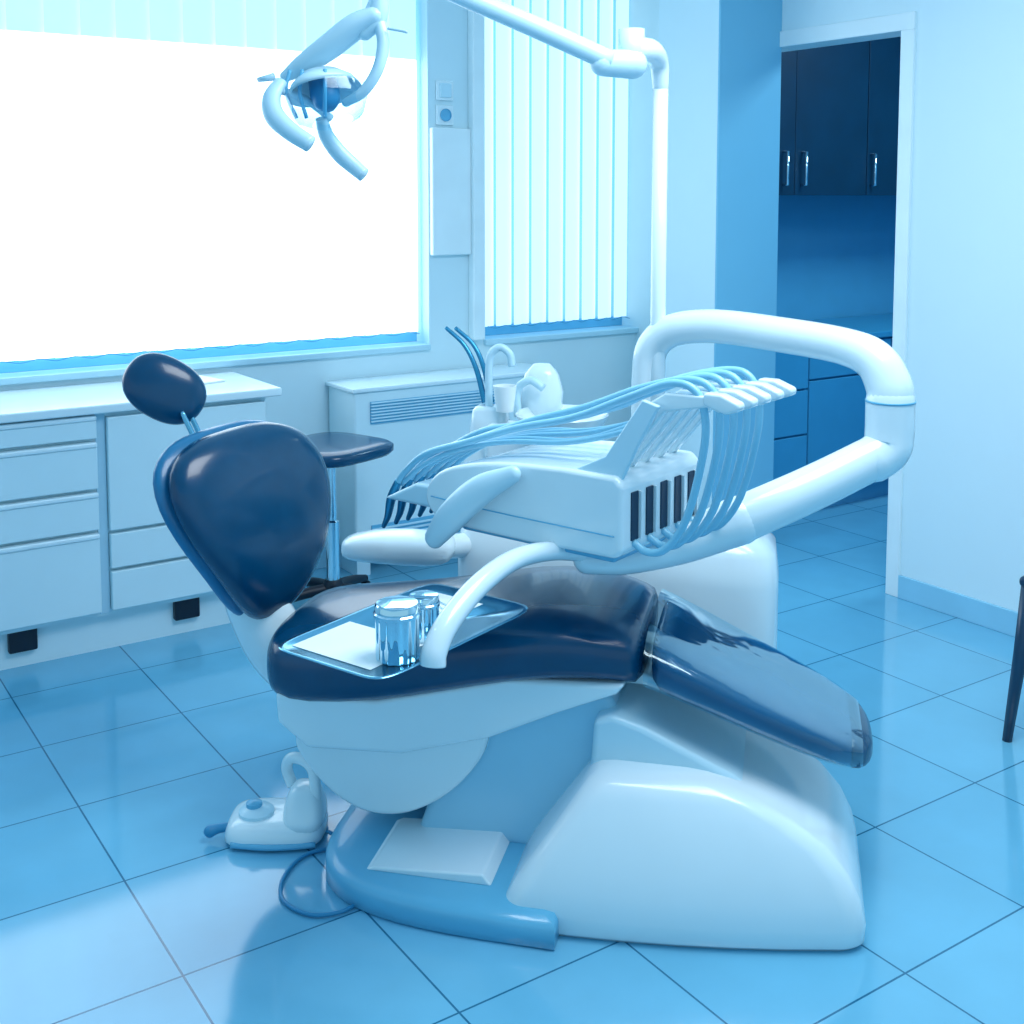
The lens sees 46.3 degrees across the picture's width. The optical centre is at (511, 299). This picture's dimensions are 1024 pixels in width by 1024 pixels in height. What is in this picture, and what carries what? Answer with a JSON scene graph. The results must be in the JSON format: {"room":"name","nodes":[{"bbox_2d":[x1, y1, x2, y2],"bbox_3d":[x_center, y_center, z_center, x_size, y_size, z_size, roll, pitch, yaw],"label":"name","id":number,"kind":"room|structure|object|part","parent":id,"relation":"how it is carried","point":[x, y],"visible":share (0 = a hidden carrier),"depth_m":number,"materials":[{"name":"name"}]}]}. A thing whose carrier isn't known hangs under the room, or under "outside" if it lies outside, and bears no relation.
{"room":"dental clinic","nodes":[
{"label":"dental clinic","id":0,"kind":"room"},
{"bbox_2d":[0,333,635,546],"bbox_3d":[-2.241,0.746,4.118,6.800,0.895,0.200,-3,6,-34],"label":"wall","id":1,"kind":"structure","parent":0,"point":[592,368],"depth_m":5.21,"materials":[{"name":"white paint"}]},
{"bbox_2d":[0,30,417,361],"bbox_3d":[-1.728,-0.370,4.312,3.184,1.175,0.015,-3,6,-34],"label":"window","id":2,"kind":"structure","parent":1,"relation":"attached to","point":[149,199],"depth_m":4.62,"materials":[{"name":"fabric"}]},
{"bbox_2d":[1,332,419,363],"bbox_3d":[-1.694,0.218,4.370,3.112,0.014,0.003,-3,6,-34],"label":"chain","id":3,"kind":"object","parent":2,"relation":"attached to","point":[404,332],"visible":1,"depth_m":4.72,"materials":[{"name":"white plastic"}]},
{"bbox_2d":[0,341,430,385],"bbox_3d":[-1.725,0.276,4.387,3.198,0.025,0.175,-3,6,-34],"label":"sill","id":4,"kind":"structure","parent":1,"relation":"attached to","point":[11,378],"depth_m":4.73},
{"bbox_2d":[0,331,416,372],"bbox_3d":[-1.760,0.236,4.435,3.200,0.044,0.040,-3,6,-34],"label":"frame","id":5,"kind":"object","parent":4,"relation":"on","point":[111,359],"visible":0.78,"depth_m":4.79,"materials":[{"name":"blue plastic"}]},
{"bbox_2d":[316,547,325,568],"bbox_3d":[-0.369,1.051,5.282,1.670,0.085,0.014,-3,6,-34],"label":"baseboard","id":6,"kind":"structure","parent":1,"relation":"attached to","point":[322,562],"depth_m":4.99,"materials":[{"name":"tile"}]},
{"bbox_2d":[429,127,470,255],"bbox_3d":[-0.268,-0.471,5.208,0.195,0.550,0.030,-3,6,-34],"label":"panel","id":7,"kind":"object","parent":1,"relation":"attached to","point":[450,148],"depth_m":5.19,"materials":[{"name":"paint"}]},
{"bbox_2d":[468,10,484,339],"bbox_3d":[-0.156,-0.735,5.248,0.060,1.830,0.050,-3,6,-34],"label":"trim","id":8,"kind":"structure","parent":1,"relation":"attached to","point":[476,39],"depth_m":5.24,"materials":[{"name":"paint"}]},
{"bbox_2d":[493,0,615,323],"bbox_3d":[0.159,-0.699,5.698,0.920,1.700,0.015,-3,6,-34],"label":"pane","id":9,"kind":"object","parent":1,"relation":"attached to","point":[512,1],"visible":0.11,"depth_m":5.71,"materials":[{"name":"clear glass"}]},
{"bbox_2d":[484,0,628,326],"bbox_3d":[0.206,-0.668,5.596,0.885,1.545,0.025,-3,6,-34],"label":"slats","id":10,"kind":"object","parent":1,"relation":"attached to","point":[539,7],"visible":0.95,"depth_m":5.59,"materials":[{"name":"fabric"}]},
{"bbox_2d":[487,316,629,327],"bbox_3d":[0.235,0.105,5.665,0.834,0.014,0.003,-3,6,-34],"label":"chain","id":11,"kind":"object","parent":10,"relation":"attached to","point":[621,316],"visible":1,"depth_m":5.67,"materials":[{"name":"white plastic"}]},
{"bbox_2d":[483,325,638,344],"bbox_3d":[0.215,0.162,5.690,0.918,0.025,0.175,-3,6,-34],"label":"sill","id":12,"kind":"structure","parent":1,"relation":"attached to","point":[618,329],"depth_m":5.62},
{"bbox_2d":[485,316,621,335],"bbox_3d":[0.180,0.122,5.739,0.920,0.044,0.040,-3,6,-34],"label":"frame","id":13,"kind":"object","parent":12,"relation":"on","point":[523,328],"visible":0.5,"depth_m":5.72,"materials":[{"name":"blue plastic"}]},
{"bbox_2d":[416,0,482,345],"bbox_3d":[-0.301,-0.663,5.308,0.280,1.705,0.200,-3,6,-34],"label":"wall pier","id":14,"kind":"object","parent":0,"point":[441,25],"depth_m":5.20,"materials":[{"name":"white paint"}]},
{"bbox_2d":[435,80,452,100],"bbox_3d":[-0.289,-0.903,5.162,0.086,0.086,0.020,-3,6,-34],"label":"light switch","id":15,"kind":"object","parent":14,"relation":"attached to","point":[444,89],"visible":1,"depth_m":5.15,"materials":[{"name":"white plastic"}]},
{"bbox_2d":[436,105,453,124],"bbox_3d":[-0.289,-0.799,5.171,0.086,0.086,0.020,-3,6,-34],"label":"wall socket","id":16,"kind":"object","parent":14,"relation":"attached to","point":[444,113],"depth_m":5.17,"materials":[{"name":"white plastic"}]},
{"bbox_2d":[257,0,668,401],"bbox_3d":[-0.112,-0.102,3.052,0.952,1.532,0.681,1,5,13],"label":"light","id":17,"kind":"object","parent":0,"point":[317,86],"depth_m":2.97,"materials":[{"name":"white plastic"}]},
{"bbox_2d":[0,494,1023,1023],"bbox_3d":[1.017,1.445,1.844,9.600,0.100,7.700,-3,6,-34],"label":"floor","id":18,"kind":"structure","parent":0,"point":[117,906],"depth_m":2.76,"materials":[{"name":"tile"}]},
{"bbox_2d":[0,371,281,670],"bbox_3d":[-2.167,0.797,3.743,2.900,0.860,0.490,-3,6,-34],"label":"base cabinet","id":19,"kind":"object","parent":18,"relation":"on","point":[90,561],"visible":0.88,"depth_m":4.01,"materials":[{"name":"laminate"}]},
{"bbox_3d":[-1.627,0.443,3.824,0.580,0.060,0.028,-3,6,-34],"label":"drawer","id":20,"kind":"part","parent":19,"relation":"part of","materials":[{"name":"laminate"}]},
{"bbox_3d":[-1.627,0.573,3.836,0.580,0.140,0.028,-3,6,-34],"label":"drawer","id":21,"kind":"part","parent":19,"relation":"part of","materials":[{"name":"laminate"}]},
{"bbox_3d":[-1.627,0.727,3.849,0.580,0.110,0.028,-3,6,-34],"label":"drawer","id":22,"kind":"part","parent":19,"relation":"part of","materials":[{"name":"laminate"}]},
{"bbox_3d":[-1.627,0.939,3.868,0.580,0.255,0.028,-3,6,-34],"label":"drawer","id":23,"kind":"part","parent":19,"relation":"part of","materials":[{"name":"laminate"}]},
{"bbox_2d":[0,371,281,423],"bbox_3d":[-2.167,0.383,3.707,2.900,0.030,0.490,-3,6,-34],"label":"countertop","id":24,"kind":"structure","parent":19,"relation":"on","point":[31,404],"depth_m":4.14,"materials":[{"name":"laminate"}]},
{"bbox_2d":[199,375,225,383],"bbox_3d":[-1.215,0.300,4.446,0.220,0.006,0.210,5,7,44],"label":"paper sheets","id":25,"kind":"object","parent":24,"relation":"on","point":[207,380],"visible":0.21,"depth_m":4.44,"materials":[{"name":"white paper"}]},
{"bbox_2d":[204,752,354,916],"bbox_3d":[-0.493,1.211,2.808,0.281,0.197,0.511,-5,7,-43],"label":"foot pedal","id":26,"kind":"object","parent":18,"relation":"on","point":[298,820],"visible":0.91,"depth_m":2.86,"materials":[{"name":"white plastic"}]},
{"bbox_3d":[-0.709,1.277,2.881,0.064,0.030,0.029,-1,5,-10],"label":"lever","id":27,"kind":"part","parent":26,"relation":"part of","materials":[{"name":"blue plastic"}]},
{"bbox_2d":[293,432,393,602],"bbox_3d":[-0.674,0.844,4.478,0.463,0.638,0.466,4,6,36],"label":"stool","id":28,"kind":"object","parent":18,"relation":"on","point":[337,449],"visible":0.49,"depth_m":4.44,"materials":[{"name":"plastic"}]},
{"bbox_3d":[-0.768,1.092,4.434,0.224,0.063,0.042,-3,6,-27],"label":"leg","id":29,"kind":"part","parent":28,"relation":"part of","materials":[{"name":"black plastic"}]},
{"bbox_3d":[-0.749,1.081,4.563,0.224,0.063,0.042,5,7,44],"label":"leg","id":30,"kind":"part","parent":28,"relation":"part of","materials":[{"name":"black plastic"}]},
{"bbox_3d":[-0.670,0.554,4.438,0.388,0.053,0.388,4,6,36],"label":"seat","id":31,"kind":"part","parent":28,"relation":"part of","materials":[{"name":"leather"}]},
{"bbox_3d":[-0.622,1.079,4.585,0.042,0.063,0.224,2,6,25],"label":"leg","id":32,"kind":"part","parent":28,"relation":"part of","materials":[{"name":"black plastic"}]},
{"bbox_2d":[326,363,555,574],"bbox_3d":[-0.286,0.711,5.155,1.000,0.785,0.259,-3,6,-34],"label":"radiator cover","id":33,"kind":"object","parent":18,"relation":"on","point":[419,412],"visible":0.4,"depth_m":4.90,"materials":[{"name":"laminate"}]},
{"bbox_2d":[371,515,460,531],"bbox_3d":[-0.224,0.936,5.073,0.830,0.090,0.009,-3,6,-34],"label":"grille","id":34,"kind":"object","parent":33,"relation":"attached to","point":[423,522],"depth_m":4.93,"materials":[{"name":"plastic"}]},
{"bbox_3d":[-0.288,0.663,5.154,0.980,0.660,0.240,-3,6,-34],"label":"casing","id":35,"kind":"part","parent":33,"relation":"part of","materials":[{"name":"laminate"}]},
{"bbox_3d":[-0.287,0.330,5.123,1.000,0.020,0.255,-3,6,-34],"label":"lid","id":36,"kind":"part","parent":33,"relation":"part of","materials":[{"name":"laminate"}]},
{"bbox_2d":[122,353,872,950],"bbox_3d":[-0.098,0.732,2.839,1.858,1.148,0.762,1,5,13],"label":"dental chair","id":37,"kind":"object","parent":18,"relation":"on","point":[576,766],"visible":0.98,"depth_m":2.70,"materials":[{"name":"plastic"}]},
{"bbox_3d":[-0.808,0.355,3.050,0.082,0.146,0.014,1,5,13],"label":"headrest rod","id":38,"kind":"part","parent":37,"relation":"part of","materials":[{"name":"metal"}]},
{"bbox_3d":[-0.800,0.353,3.081,0.082,0.146,0.014,1,5,13],"label":"headrest rod","id":39,"kind":"part","parent":37,"relation":"part of","materials":[{"name":"metal"}]},
{"bbox_2d":[168,422,330,618],"bbox_3d":[-0.654,0.566,3.043,0.200,0.488,0.510,3,6,34],"label":"backrest cushion","id":40,"kind":"object","parent":37,"relation":"on","point":[249,503],"depth_m":2.96,"materials":[{"name":"leather"}]},
{"bbox_3d":[-0.161,1.245,2.726,0.285,0.025,0.220,1,5,13],"label":"foot panel","id":41,"kind":"part","parent":37,"relation":"part of","materials":[{"name":"white plastic"}]},
{"bbox_3d":[-0.115,1.272,2.888,0.588,0.062,0.750,1,5,13],"label":"plate","id":42,"kind":"part","parent":37,"relation":"part of","materials":[{"name":"plastic"}]},
{"bbox_2d":[267,566,657,701],"bbox_3d":[-0.112,0.821,2.946,0.920,0.282,0.540,1,5,13],"label":"seat cushion","id":43,"kind":"object","parent":37,"relation":"on","point":[580,637],"depth_m":2.73,"materials":[{"name":"leather"}]},
{"bbox_2d":[652,598,851,764],"bbox_3d":[0.578,0.881,2.791,0.493,0.289,0.452,1,5,13],"label":"cushion","id":44,"kind":"object","parent":37,"relation":"on","point":[721,694],"depth_m":2.68,"materials":[{"name":"leather"}]},
{"bbox_2d":[341,326,778,648],"bbox_3d":[0.143,0.677,3.416,1.210,1.155,0.439,1,5,13],"label":"dental spittoon unit","id":45,"kind":"object","parent":18,"relation":"on","point":[738,586],"visible":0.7,"depth_m":3.31,"materials":[{"name":"white plastic"}]},
{"bbox_2d":[278,584,527,678],"bbox_3d":[-0.214,0.678,2.482,0.300,0.009,0.500,4,6,36],"label":"tray","id":46,"kind":"object","parent":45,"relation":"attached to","point":[346,643],"visible":0.43,"depth_m":2.42,"materials":[{"name":"metal"}]},
{"bbox_2d":[373,596,420,665],"bbox_3d":[-0.221,0.637,2.309,0.092,0.110,0.092,-3,6,-34],"label":"metal canister","id":47,"kind":"object","parent":46,"relation":"on","point":[397,643],"visible":1,"depth_m":2.28,"materials":[{"name":"silver metal"}]},
{"bbox_3d":[-0.221,0.596,2.306,0.092,0.027,0.092,-3,6,-34],"label":"cup lid","id":48,"kind":"part","parent":47,"relation":"part of","materials":[{"name":"silver metal"}]},
{"bbox_2d":[409,590,439,643],"bbox_3d":[-0.178,0.638,2.412,0.066,0.091,0.066,-3,6,-34],"label":"metal canister","id":49,"kind":"object","parent":46,"relation":"on","point":[429,602],"visible":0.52,"depth_m":2.38,"materials":[{"name":"silver metal"}]},
{"bbox_3d":[-0.178,0.604,2.409,0.066,0.022,0.066,-3,6,-34],"label":"cup lid","id":50,"kind":"part","parent":49,"relation":"part of","materials":[{"name":"silver metal"}]},
{"bbox_3d":[-0.124,0.699,3.436,0.256,0.081,0.080,-3,6,-27],"label":"assistant arm","id":51,"kind":"part","parent":45,"relation":"part of","materials":[{"name":"white plastic"}]},
{"bbox_2d":[485,343,515,405],"bbox_3d":[-0.034,0.225,3.525,0.093,0.196,0.023,1,5,13],"label":"faucet","id":52,"kind":"object","parent":45,"relation":"on","point":[496,348],"depth_m":3.52,"materials":[{"name":"white plastic"}]},
{"bbox_2d":[493,384,516,412],"bbox_3d":[-0.021,0.286,3.475,0.068,0.075,0.068,1,5,13],"label":"cup","id":53,"kind":"object","parent":45,"relation":"on","point":[505,395],"depth_m":3.45,"materials":[{"name":"plastic"}]},
{"bbox_3d":[0.050,0.284,3.511,0.103,0.122,0.024,3,6,27],"label":"bowl spout","id":54,"kind":"part","parent":45,"relation":"part of","materials":[{"name":"white plastic"}]},
{"bbox_2d":[515,404,608,437],"bbox_3d":[0.145,0.387,3.466,0.270,0.125,0.270,1,5,13],"label":"bowl","id":55,"kind":"object","parent":45,"relation":"on","point":[522,411],"depth_m":3.51,"materials":[{"name":"white ceramic"}]},
{"bbox_2d":[381,309,915,668],"bbox_3d":[0.273,0.407,2.779,1.286,0.696,1.232,1,5,13],"label":"dental delivery unit","id":56,"kind":"object","parent":45,"relation":"attached to","point":[626,505],"depth_m":2.69,"materials":[{"name":"white plastic"}]},
{"bbox_2d":[773,313,892,506],"bbox_3d":[1.895,0.558,6.411,2.370,0.870,0.590,-3,6,-34],"label":"base cabinet","id":57,"kind":"object","parent":18,"relation":"on","point":[825,415],"visible":0.21,"depth_m":5.80,"materials":[{"name":"blue wood"}]},
{"bbox_2d":[806,313,892,337],"bbox_3d":[1.895,0.140,6.375,2.370,0.030,0.590,-3,6,-34],"label":"countertop","id":58,"kind":"structure","parent":57,"relation":"on","point":[879,325],"depth_m":6.37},
{"bbox_2d":[1002,576,1023,742],"bbox_3d":[1.704,0.796,3.398,0.472,0.926,0.408,-5,7,-45],"label":"wooden chair","id":59,"kind":"object","parent":18,"relation":"on","point":[1017,667],"visible":1,"depth_m":3.39,"materials":[{"name":"brown wood"}]},
{"bbox_3d":[1.688,0.793,3.382,0.380,0.030,0.360,-5,7,-45],"label":"seat","id":60,"kind":"part","parent":59,"relation":"part of","materials":[{"name":"blue wood"}]},
{"bbox_2d":[659,0,718,507],"bbox_3d":[0.874,-0.273,5.129,0.350,2.750,0.365,-3,6,-34],"label":"wall","id":61,"kind":"structure","parent":0,"point":[688,29],"depth_m":4.99,"materials":[{"name":"white paint"}]},
{"bbox_2d":[712,0,781,532],"bbox_3d":[0.978,-0.260,4.974,0.349,2.750,0.010,-3,6,-34],"label":"wall","id":62,"kind":"structure","parent":61,"relation":"attached to","point":[749,50],"depth_m":4.95,"materials":[{"name":"paint"}]},
{"bbox_2d":[780,11,916,51],"bbox_3d":[1.286,-1.076,4.866,0.142,0.065,0.945,-3,6,-34],"label":"door frame","id":63,"kind":"structure","parent":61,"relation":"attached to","point":[888,26],"depth_m":4.71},
{"bbox_2d":[622,0,1023,611],"bbox_3d":[2.700,-0.074,2.851,0.120,2.750,7.700,-3,6,-34],"label":"wall","id":64,"kind":"structure","parent":0,"point":[963,500],"depth_m":4.34,"materials":[{"name":"paint"}]},
{"bbox_2d":[885,29,915,596],"bbox_3d":[1.533,0.067,4.598,0.142,2.165,0.060,-3,6,-34],"label":"door frame","id":65,"kind":"structure","parent":64,"relation":"attached to","point":[908,37],"depth_m":4.53,"materials":[{"name":"paint"}]},
{"bbox_2d":[898,575,1017,636],"bbox_3d":[3.146,1.319,2.188,0.014,0.090,5.905,-3,6,-34],"label":"baseboard","id":66,"kind":"structure","parent":64,"relation":"attached to","point":[973,610],"depth_m":4.40,"materials":[{"name":"tile"}]},
{"bbox_2d":[776,195,895,319],"bbox_3d":[1.776,-0.414,6.736,2.710,2.750,0.200,-3,6,-34],"label":"backsplash","id":67,"kind":"object","parent":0,"point":[836,256],"visible":0.2,"depth_m":6.64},
{"bbox_2d":[779,37,900,194],"bbox_3d":[1.849,-1.081,6.335,2.370,1.050,0.428,-3,6,-34],"label":"upper cabinet","id":68,"kind":"object","parent":67,"relation":"attached to","point":[839,104],"visible":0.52,"depth_m":6.00,"materials":[{"name":"blue wood"}]},
{"bbox_3d":[1.324,-0.636,5.782,0.016,0.176,0.038,-3,6,-34],"label":"handle","id":69,"kind":"part","parent":68,"relation":"part of","materials":[{"name":"silver metal"}]},
{"bbox_3d":[1.168,-1.024,5.678,0.497,1.050,0.020,-3,6,-34],"label":"door","id":70,"kind":"part","parent":68,"relation":"part of","materials":[{"name":"blue wood"}]},
{"bbox_3d":[1.432,-0.643,5.855,0.016,0.176,0.038,-3,6,-34],"label":"handle","id":71,"kind":"part","parent":68,"relation":"part of","materials":[{"name":"silver metal"}]},
{"bbox_3d":[1.594,-1.049,5.964,0.524,1.050,0.020,-3,6,-34],"label":"door","id":72,"kind":"part","parent":68,"relation":"part of","materials":[{"name":"blue wood"}]},
{"bbox_3d":[1.855,-0.668,6.139,0.016,0.176,0.038,-3,6,-34],"label":"handle","id":73,"kind":"part","parent":68,"relation":"part of","materials":[{"name":"silver metal"}]},
{"bbox_3d":[2.033,-1.075,6.259,0.524,1.050,0.020,-3,6,-34],"label":"door","id":74,"kind":"part","parent":68,"relation":"part of","materials":[{"name":"blue wood"}]},
{"bbox_2d":[782,0,905,30],"bbox_3d":[1.275,-1.349,4.859,0.120,0.560,0.885,-3,6,-34],"label":"lintel","id":75,"kind":"object","parent":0,"point":[796,14],"depth_m":4.77,"materials":[{"name":"white paint"}]},
{"bbox_3d":[-1.718,-1.403,4.229,3.198,0.038,0.070,-3,6,-34],"label":"rail","id":76,"kind":"object","parent":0,"visible":0},
{"bbox_2d":[0,0,415,59],"bbox_3d":[-1.728,-1.174,4.242,3.184,0.440,0.015,-3,6,-34],"label":"slats","id":77,"kind":"object","parent":76,"relation":"hanging from","point":[292,25],"visible":0.84,"depth_m":4.64,"materials":[{"name":"fabric"}]}
]}

